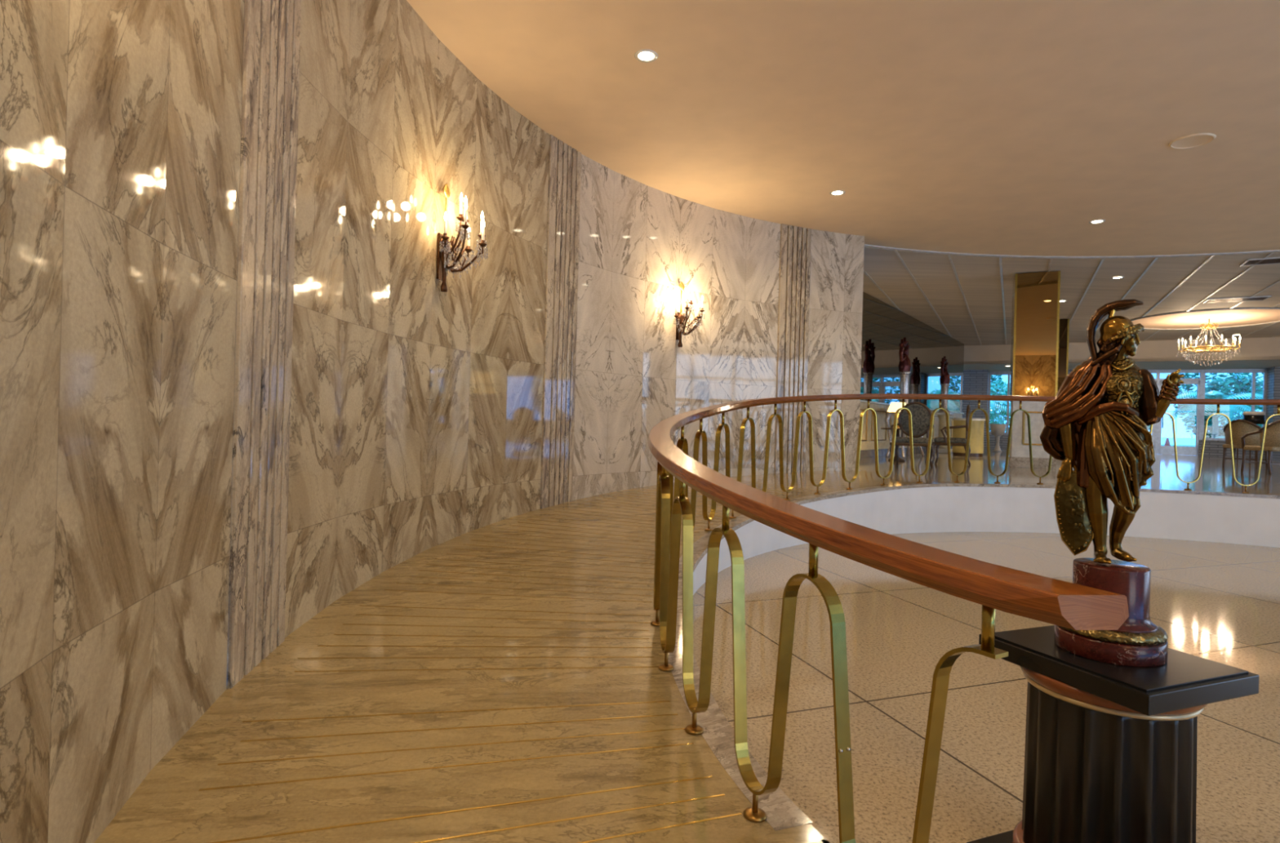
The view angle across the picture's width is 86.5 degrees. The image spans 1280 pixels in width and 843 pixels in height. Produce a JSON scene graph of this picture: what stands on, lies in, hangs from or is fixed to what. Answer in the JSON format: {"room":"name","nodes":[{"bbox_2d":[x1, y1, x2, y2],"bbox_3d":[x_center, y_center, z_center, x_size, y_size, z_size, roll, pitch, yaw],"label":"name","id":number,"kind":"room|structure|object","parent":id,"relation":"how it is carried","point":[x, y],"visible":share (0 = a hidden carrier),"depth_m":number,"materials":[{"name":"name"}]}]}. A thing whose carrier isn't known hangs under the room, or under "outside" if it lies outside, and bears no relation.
{"room":"hotel lobby","nodes":[
{"label":"hotel lobby","id":0,"kind":"room"},
{"bbox_2d":[0,0,864,842],"bbox_3d":[0.651,-0.753,3.648,5.120,4.060,12.893,2,0,0],"label":"wall","id":1,"kind":"structure","parent":0,"point":[416,407],"depth_m":3.33,"materials":[{"name":"beige stone"}]},
{"bbox_2d":[226,0,301,688],"bbox_3d":[-1.663,-0.814,3.024,0.046,4.060,0.514,2,0,-5],"label":"pilaster","id":2,"kind":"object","parent":1,"relation":"attached to","point":[272,28],"depth_m":2.98,"materials":[{"name":"grey stone"}]},
{"bbox_2d":[436,183,488,292],"bbox_3d":[-1.314,-1.368,5.027,0.408,0.807,0.361,1,0,-43],"label":"wall sconce","id":3,"kind":"object","parent":1,"relation":"attached to","point":[443,261],"visible":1,"depth_m":5.03,"materials":[{"name":"brown metal"}]},
{"bbox_2d":[540,134,581,508],"bbox_3d":[-0.810,-0.791,6.875,0.046,4.060,0.514,1,0,30],"label":"pilaster","id":4,"kind":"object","parent":1,"relation":"attached to","point":[565,162],"depth_m":6.84,"materials":[{"name":"grey stone"}]},
{"bbox_2d":[673,281,705,347],"bbox_3d":[0.607,-1.318,8.278,0.363,0.807,0.408,1,0,14],"label":"wall sconce","id":5,"kind":"object","parent":1,"relation":"attached to","point":[682,320],"visible":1,"depth_m":8.29,"materials":[{"name":"brown metal"}]},
{"bbox_2d":[773,223,811,473],"bbox_3d":[2.125,-0.715,9.509,0.514,4.060,0.046,2,0,-24],"label":"pilaster","id":6,"kind":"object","parent":1,"relation":"attached to","point":[795,241],"depth_m":9.48,"materials":[{"name":"grey stone"}]},
{"bbox_2d":[94,471,945,842],"bbox_3d":[2.149,1.022,2.610,7.426,0.670,12.940,2,0,-21],"label":"floor","id":7,"kind":"structure","parent":0,"point":[501,682],"depth_m":2.61,"materials":[{"name":"stone"}]},
{"bbox_2d":[648,393,1279,842],"bbox_3d":[4.726,0.508,4.406,9.385,1.631,7.817,2,0,0],"label":"railing","id":8,"kind":"object","parent":7,"relation":"on","point":[994,587],"visible":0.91,"depth_m":1.99,"materials":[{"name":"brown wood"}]},
{"bbox_2d":[406,0,1279,346],"bbox_3d":[3.811,-2.882,4.739,44.515,0.440,47.651,2,0,0],"label":"ceiling","id":9,"kind":"structure","parent":0,"point":[984,128],"depth_m":6.27,"materials":[{"name":"beige paint"}]},
{"bbox_2d":[634,49,657,62],"bbox_3d":[0.048,-2.776,5.168,0.180,0.016,0.180,2,0,0],"label":"recessed light","id":10,"kind":"object","parent":9,"relation":"in","point":[642,55],"visible":1,"depth_m":5.15,"materials":[{"name":"white stone"}]},
{"bbox_2d":[829,190,844,195],"bbox_3d":[2.347,-2.716,8.085,0.180,0.016,0.180,2,0,0],"label":"recessed light","id":11,"kind":"object","parent":9,"relation":"in","point":[837,193],"visible":1,"depth_m":8.07,"materials":[{"name":"white stone"}]},
{"bbox_2d":[1088,219,1105,223],"bbox_3d":[5.995,-2.620,8.919,0.180,0.016,0.180,2,0,0],"label":"recessed light","id":12,"kind":"object","parent":9,"relation":"in","point":[1096,221],"visible":1,"depth_m":8.90,"materials":[{"name":"white stone"}]},
{"bbox_2d":[1111,276,1124,279],"bbox_3d":[8.499,-2.558,12.100,0.192,0.016,0.192,2,0,0],"label":"recessed light","id":13,"kind":"object","parent":9,"relation":"in","point":[1113,277],"visible":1,"depth_m":12.08,"materials":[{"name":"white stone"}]},
{"bbox_2d":[1168,133,1216,149],"bbox_3d":[5.199,-2.638,6.405,0.350,0.014,0.350,2,0,0],"label":"ceiling speaker","id":14,"kind":"object","parent":9,"relation":"attached to","point":[1193,140],"visible":1,"depth_m":6.39,"materials":[{"name":"beige paint"}]},
{"bbox_2d":[1176,319,1241,366],"bbox_3d":[13.508,-2.079,16.151,1.162,1.575,1.149,2,0,0],"label":"chandelier","id":15,"kind":"object","parent":9,"relation":"hanging from","point":[1208,326],"visible":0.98,"depth_m":16.06,"materials":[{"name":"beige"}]},
{"bbox_2d":[1202,295,1271,303],"bbox_3d":[12.062,-2.469,13.762,0.980,0.020,0.450,1,0,29],"label":"ceiling vent","id":16,"kind":"object","parent":9,"relation":"in","point":[1254,298],"visible":1,"depth_m":13.72,"materials":[{"name":"metal"}]},
{"bbox_2d":[1239,257,1279,266],"bbox_3d":[9.988,-2.523,10.652,0.830,0.020,0.450,1,0,29],"label":"ceiling vent","id":17,"kind":"object","parent":9,"relation":"in","point":[1273,260],"visible":1,"depth_m":10.73,"materials":[{"name":"metal"}]},
{"bbox_2d":[859,291,964,457],"bbox_3d":[6.688,-0.898,17.098,0.370,3.415,12.363,2,0,36],"label":"wall","id":18,"kind":"structure","parent":0,"point":[884,326],"depth_m":15.85,"materials":[{"name":"white paint"}]},
{"bbox_2d":[693,532,1279,842],"bbox_3d":[4.706,1.374,3.620,9.000,0.100,9.000,2,0,0],"label":"floor","id":19,"kind":"structure","parent":0,"point":[1220,602],"depth_m":3.24,"materials":[{"name":"beige tile"}]},
{"bbox_2d":[966,625,1259,842],"bbox_3d":[1.212,0.914,1.770,0.440,0.635,0.470,2,0,-21],"label":"pedestal","id":20,"kind":"object","parent":19,"relation":"on","point":[1110,753],"visible":0.97,"depth_m":1.63,"materials":[{"name":"black paint"}]},
{"bbox_2d":[1040,298,1184,667],"bbox_3d":[1.227,0.141,1.770,0.251,0.912,0.244,1,0,-8],"label":"statue","id":21,"kind":"object","parent":20,"relation":"on","point":[1096,423],"visible":1,"depth_m":1.74,"materials":[{"name":"brown metal"}]},
{"bbox_2d":[1084,404,1155,515],"bbox_3d":[1.240,0.083,1.760,0.152,0.309,0.145,2,0,35],"label":"drape","id":22,"kind":"object","parent":21,"relation":"hanging from","point":[1119,453],"depth_m":1.72,"materials":[{"name":"brown metal"}]},
{"bbox_2d":[693,486,1279,595],"bbox_3d":[4.961,1.087,4.561,9.200,0.586,7.255,1,0,15],"label":"wall","id":23,"kind":"structure","parent":0,"point":[1237,520],"depth_m":7.79,"materials":[{"name":"white paint"}]},
{"bbox_2d":[668,482,956,831],"bbox_3d":[1.392,0.968,5.406,1.654,0.605,6.917,2,0,28],"label":"trim","id":24,"kind":"structure","parent":23,"relation":"attached to","point":[782,813],"depth_m":2.66,"materials":[{"name":"grey stone"}]},
{"bbox_2d":[939,480,1279,498],"bbox_3d":[7.331,0.840,4.921,3.747,0.035,9.315,2,0,-27],"label":"trim","id":25,"kind":"structure","parent":23,"relation":"attached to","point":[988,484],"depth_m":7.94,"materials":[{"name":"grey stone"}]},
{"bbox_2d":[1008,271,1060,469],"bbox_3d":[7.029,-0.891,12.151,0.702,3.410,0.705,2,0,26],"label":"column","id":26,"kind":"structure","parent":0,"point":[1035,322],"depth_m":11.86,"materials":[{"name":"white paint"}]},
{"bbox_2d":[1057,319,1069,392],"bbox_3d":[10.295,-0.806,17.022,0.672,3.410,0.675,1,0,29],"label":"column","id":27,"kind":"structure","parent":0,"point":[1064,330],"depth_m":16.64,"materials":[{"name":"white paint"}]},
{"bbox_2d":[858,448,1279,493],"bbox_3d":[6.998,0.815,6.563,63.445,0.001,57.977,2,0,0],"label":"floor","id":28,"kind":"structure","parent":0,"point":[1214,477],"depth_m":11.02,"materials":[{"name":"beige tile"}]},
{"bbox_2d":[880,427,905,461],"bbox_3d":[4.990,0.446,13.200,0.620,0.630,0.620,2,0,0],"label":"table","id":29,"kind":"object","parent":28,"relation":"on","point":[897,434],"visible":0.42,"depth_m":13.13,"materials":[{"name":"brown wood"}]},
{"bbox_2d":[887,402,906,428],"bbox_3d":[5.005,-0.119,13.200,0.400,0.500,0.400,2,0,0],"label":"table lamp","id":30,"kind":"object","parent":29,"relation":"on","point":[894,406],"visible":0.37,"depth_m":13.10,"materials":[{"name":"fabric"}]},
{"bbox_2d":[884,407,924,457],"bbox_3d":[5.977,0.247,15.264,0.470,1.086,1.900,2,0,36],"label":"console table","id":31,"kind":"object","parent":28,"relation":"on","point":[888,415],"visible":0.27,"depth_m":14.68,"materials":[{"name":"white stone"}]},
{"bbox_2d":[898,337,911,404],"bbox_3d":[5.864,-1.080,15.063,0.300,1.560,0.540,2,0,36],"label":"statue","id":32,"kind":"object","parent":31,"relation":"on","point":[904,364],"visible":0.98,"depth_m":14.98,"materials":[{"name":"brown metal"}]},
{"bbox_2d":[888,401,934,467],"bbox_3d":[4.446,0.209,11.100,0.656,1.090,0.598,2,0,30],"label":"armchair","id":33,"kind":"object","parent":28,"relation":"on","point":[921,414],"visible":0.78,"depth_m":11.26,"materials":[{"name":"fabric"}]},
{"bbox_2d":[934,412,953,453],"bbox_3d":[8.148,0.303,18.260,0.420,1.080,0.460,2,0,36],"label":"display stand","id":34,"kind":"object","parent":28,"relation":"on","point":[941,415],"visible":0.53,"depth_m":18.14,"materials":[{"name":"white stone"}]},
{"bbox_2d":[937,356,950,413],"bbox_3d":[8.182,-0.995,18.260,0.290,1.512,0.523,1,0,36],"label":"statue","id":35,"kind":"object","parent":34,"relation":"on","point":[944,379],"visible":1,"depth_m":18.18,"materials":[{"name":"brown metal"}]},
{"bbox_2d":[931,404,970,466],"bbox_3d":[5.546,0.238,12.100,0.598,1.090,0.656,2,0,30],"label":"armchair","id":36,"kind":"object","parent":28,"relation":"on","point":[939,442],"visible":0.62,"depth_m":11.87,"materials":[{"name":"wood"}]},
{"bbox_2d":[951,417,985,457],"bbox_3d":[7.893,0.382,16.368,0.748,0.910,0.299,1,0,28],"label":"reception desk","id":37,"kind":"object","parent":28,"relation":"on","point":[976,438],"visible":0.84,"depth_m":16.24,"materials":[{"name":"white stone"}]},
{"bbox_2d":[951,417,985,421],"bbox_3d":[7.904,-0.048,16.368,0.748,0.050,0.299,1,0,28],"label":"countertop","id":38,"kind":"structure","parent":37,"relation":"on","point":[953,419],"depth_m":16.27,"materials":[{"name":"white stone"}]},
{"bbox_2d":[989,423,1006,451],"bbox_3d":[10.941,0.497,20.800,0.480,0.840,0.480,2,0,0],"label":"planter","id":39,"kind":"object","parent":28,"relation":"on","point":[997,430],"visible":1,"depth_m":20.68,"materials":[{"name":"stone"}]},
{"bbox_2d":[989,423,1006,435],"bbox_3d":[10.947,0.247,20.800,0.480,0.340,0.480,2,0,0],"label":"bowl","id":40,"kind":"object","parent":39,"relation":"on","point":[995,428],"depth_m":20.63,"materials":[{"name":"white ceramic"}]},
{"bbox_2d":[1222,418,1267,469],"bbox_3d":[12.464,0.459,14.010,0.616,1.008,0.703,2,0,-30],"label":"cane chair","id":41,"kind":"object","parent":28,"relation":"on","point":[1239,428],"visible":0.65,"depth_m":13.88,"materials":[{"name":"brown wood"}]},
{"bbox_2d":[1236,448,1256,458],"bbox_3d":[17.286,0.725,19.172,0.620,0.725,0.500,2,0,0],"label":"side table","id":42,"kind":"object","parent":28,"relation":"on","point":[1250,451],"visible":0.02,"depth_m":19.35,"materials":[{"name":"brown wood"}]},
{"bbox_2d":[1242,411,1265,424],"bbox_3d":[17.304,0.043,19.172,0.480,0.640,0.480,2,0,0],"label":"lamp","id":43,"kind":"object","parent":42,"relation":"on","point":[1255,417],"visible":0.62,"depth_m":18.98,"materials":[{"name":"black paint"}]},
{"bbox_2d":[1240,419,1279,474],"bbox_3d":[11.209,0.426,12.051,0.703,1.008,0.616,2,0,-5],"label":"cane chair","id":44,"kind":"object","parent":28,"relation":"on","point":[1272,439],"visible":0.98,"depth_m":11.87,"materials":[{"name":"brown wood"}]},
{"bbox_2d":[1099,315,1133,343],"bbox_3d":[1.240,-0.234,1.769,0.076,0.083,0.079,2,0,35],"label":"helmet","id":45,"kind":"object","parent":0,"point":[1115,329],"depth_m":1.74,"materials":[{"name":"brown metal"}]},
{"bbox_2d":[962,366,1279,459],"bbox_3d":[14.170,-0.279,23.777,30.000,3.100,0.910,1,0,29],"label":"wall","id":46,"kind":"structure","parent":0,"point":[975,382],"depth_m":24.25,"materials":[{"name":"grey brick"}]},
{"bbox_2d":[987,371,1010,434],"bbox_3d":[13.644,-0.663,24.464,2.000,2.280,0.100,1,0,29],"label":"window","id":47,"kind":"structure","parent":46,"relation":"in","point":[990,373],"depth_m":24.69,"materials":[{"name":"metal"}]},
{"bbox_2d":[1147,368,1267,453],"bbox_3d":[17.302,-0.312,22.457,5.100,2.790,0.130,1,0,29],"label":"window","id":48,"kind":"structure","parent":46,"relation":"in","point":[1253,371],"depth_m":21.92,"materials":[{"name":"metal"}]},
{"bbox_2d":[1151,380,1156,451],"bbox_3d":[16.576,-0.151,22.814,1.210,2.430,0.147,1,0,29],"label":"door","id":49,"kind":"structure","parent":48,"relation":"attached to","point":[1154,424],"depth_m":22.54,"materials":[{"name":"metal"}]},
{"bbox_2d":[1157,380,1199,455],"bbox_3d":[17.628,-0.124,22.238,1.110,2.430,0.147,1,0,29],"label":"door","id":50,"kind":"structure","parent":48,"relation":"attached to","point":[1162,450],"depth_m":22.14,"materials":[{"name":"metal"}]},
{"bbox_2d":[963,337,1279,371],"bbox_3d":[13.713,-2.167,22.852,30.000,0.710,3.400,1,0,29],"label":"wall","id":51,"kind":"structure","parent":0,"point":[1255,353],"depth_m":20.19,"materials":[{"name":"white paint"}]},
{"label":"outside","id":52,"kind":"structure","parent":0,"visible":0},
{"bbox_2d":[1160,444,1195,446],"bbox_3d":[37.464,1.801,45.261,75.980,0.001,69.864,2,0,0],"label":"ground","id":53,"kind":"structure","parent":52,"point":[1161,445],"depth_m":55.56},
{"bbox_2d":[991,375,1003,407],"bbox_3d":[16.991,-2.065,37.522,6.221,6.757,2.553,2,0,0],"label":"shrub","id":54,"kind":"object","parent":53,"relation":"on","point":[993,378],"visible":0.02,"depth_m":37.01,"materials":[{"name":"green plant"}]},
{"bbox_2d":[989,378,1010,432],"bbox_3d":[16.889,-0.384,32.503,3.970,3.391,1.992,2,0,0],"label":"shrub","id":55,"kind":"object","parent":53,"relation":"on","point":[1001,386],"visible":0.08,"depth_m":32.07,"materials":[{"name":"green plant"}]},
{"bbox_2d":[989,400,1010,431],"bbox_3d":[14.310,0.029,29.285,3.741,2.590,3.337,1,0,8],"label":"palm tree","id":56,"kind":"object","parent":53,"relation":"on","point":[997,404],"visible":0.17,"depth_m":28.33,"materials":[{"name":"green plant"}]},
{"bbox_2d":[1164,438,1170,446],"bbox_3d":[18.363,0.936,23.683,0.420,0.730,0.420,2,0,0],"label":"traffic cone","id":57,"kind":"object","parent":53,"relation":"on","point":[1166,442],"visible":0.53,"depth_m":23.64,"materials":[{"name":"plastic"}]},
{"bbox_2d":[1168,390,1262,438],"bbox_3d":[21.358,0.196,25.245,3.692,2.626,3.322,1,0,45],"label":"palm tree","id":58,"kind":"object","parent":53,"relation":"on","point":[1227,410],"visible":0.37,"depth_m":24.81,"materials":[{"name":"green plant"}]},
{"bbox_2d":[1173,373,1263,435],"bbox_3d":[27.830,-1.894,31.537,6.332,6.982,2.494,2,0,0],"label":"shrub","id":59,"kind":"object","parent":53,"relation":"on","point":[1187,388],"visible":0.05,"depth_m":31.47,"materials":[{"name":"green plant"}]},
{"bbox_2d":[1188,373,1262,438],"bbox_3d":[24.740,-0.254,28.184,3.982,3.542,2.003,2,0,0],"label":"shrub","id":60,"kind":"object","parent":53,"relation":"on","point":[1229,382],"visible":0.26,"depth_m":27.89,"materials":[{"name":"green plant"}]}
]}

